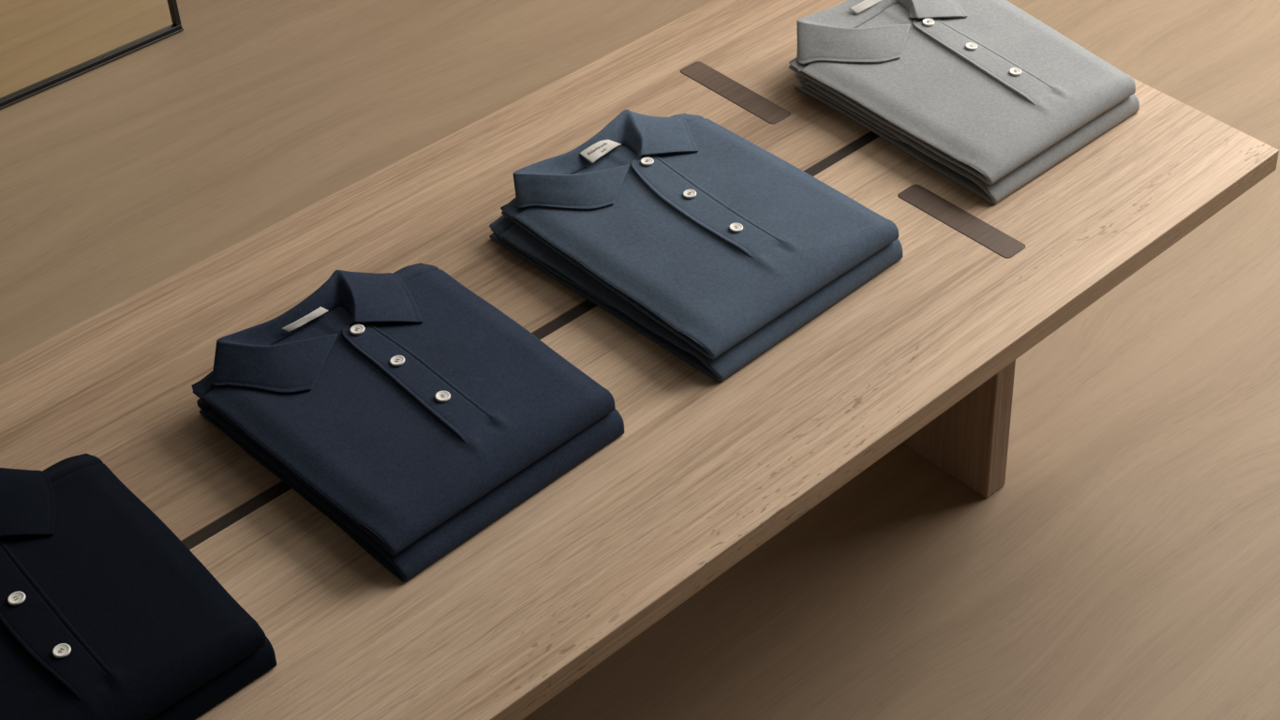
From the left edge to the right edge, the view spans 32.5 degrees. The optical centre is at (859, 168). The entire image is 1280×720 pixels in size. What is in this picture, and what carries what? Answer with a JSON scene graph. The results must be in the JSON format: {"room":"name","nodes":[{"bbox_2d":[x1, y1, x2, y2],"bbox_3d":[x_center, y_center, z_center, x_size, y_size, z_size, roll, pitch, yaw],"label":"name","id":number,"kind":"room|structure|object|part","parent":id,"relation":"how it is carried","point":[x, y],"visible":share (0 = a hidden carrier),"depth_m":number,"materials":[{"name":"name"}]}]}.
{"room":"clothing store","nodes":[
{"label":"clothing store","id":0,"kind":"room"},
{"bbox_2d":[0,0,1279,719],"bbox_3d":[0.905,0.987,1.656,5.780,0.050,11.000,30,44,33],"label":"floor","id":1,"kind":"structure","parent":0,"point":[1124,564],"depth_m":2.61,"materials":[{"name":"brown wood"}]},
{"bbox_2d":[0,0,183,109],"bbox_3d":[-1.322,-0.747,2.420,0.137,1.748,0.912,30,44,33],"label":"floor mirror","id":2,"kind":"object","parent":1,"relation":"on","point":[45,44],"visible":1,"depth_m":3.04,"materials":[{"name":"black metal"}]},
{"bbox_2d":[0,0,1279,719],"bbox_3d":[-0.577,0.482,1.911,0.640,0.392,2.300,30,44,33],"label":"table","id":3,"kind":"object","parent":1,"relation":"on","point":[703,471],"visible":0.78,"depth_m":2.01,"materials":[{"name":"brown wood"}]},
{"bbox_2d":[148,635,276,719],"bbox_3d":[-0.641,0.371,1.707,0.297,0.024,0.263,30,44,33],"label":"polo shirt","id":4,"kind":"object","parent":3,"relation":"on","point":[225,684],"visible":0.06,"depth_m":1.67,"materials":[{"name":"black fabric"}]},
{"bbox_2d":[0,453,266,719],"bbox_3d":[-0.646,0.341,1.692,0.308,0.042,0.265,30,44,33],"label":"polo shirt","id":5,"kind":"object","parent":4,"relation":"on","point":[106,613],"visible":1,"depth_m":1.69,"materials":[{"name":"fabric"}]},
{"bbox_2d":[196,398,624,580],"bbox_3d":[-0.396,0.218,1.929,0.298,0.024,0.256,30,44,33],"label":"polo shirt","id":6,"kind":"object","parent":3,"relation":"on","point":[433,545],"visible":0.17,"depth_m":1.85,"materials":[{"name":"blue fabric"}]},
{"bbox_2d":[191,262,615,554],"bbox_3d":[-0.403,0.186,1.916,0.298,0.042,0.258,30,44,33],"label":"polo shirt","id":7,"kind":"object","parent":6,"relation":"on","point":[404,397],"visible":1,"depth_m":1.90,"materials":[{"name":"fabric"}]},
{"bbox_2d":[489,214,903,381],"bbox_3d":[-0.161,0.069,2.144,0.332,0.024,0.274,30,44,33],"label":"polo shirt","id":8,"kind":"object","parent":3,"relation":"on","point":[507,233],"visible":0.2,"depth_m":2.07,"materials":[{"name":"fabric"}]},
{"bbox_2d":[500,109,898,358],"bbox_3d":[-0.162,0.040,2.129,0.317,0.042,0.261,30,44,33],"label":"polo shirt","id":9,"kind":"object","parent":8,"relation":"on","point":[712,235],"visible":1,"depth_m":2.11,"materials":[{"name":"fabric"}]},
{"bbox_3d":[0.015,0.134,2.441,0.392,0.365,0.033,30,44,33],"label":"leg","id":10,"kind":"part","parent":3,"relation":"part of","materials":[{"name":"brown wood"}]},
{"bbox_2d":[793,73,1139,204],"bbox_3d":[0.122,-0.089,2.374,0.306,0.024,0.272,30,44,33],"label":"polo shirt","id":11,"kind":"object","parent":3,"relation":"on","point":[993,193],"visible":0.22,"depth_m":2.29,"materials":[{"name":"grey fabric"}]},
{"bbox_2d":[788,0,1135,184],"bbox_3d":[0.111,-0.122,2.363,0.332,0.042,0.278,30,44,33],"label":"polo shirt","id":12,"kind":"object","parent":11,"relation":"on","point":[986,86],"visible":1,"depth_m":2.34,"materials":[{"name":"fabric"}]}
]}

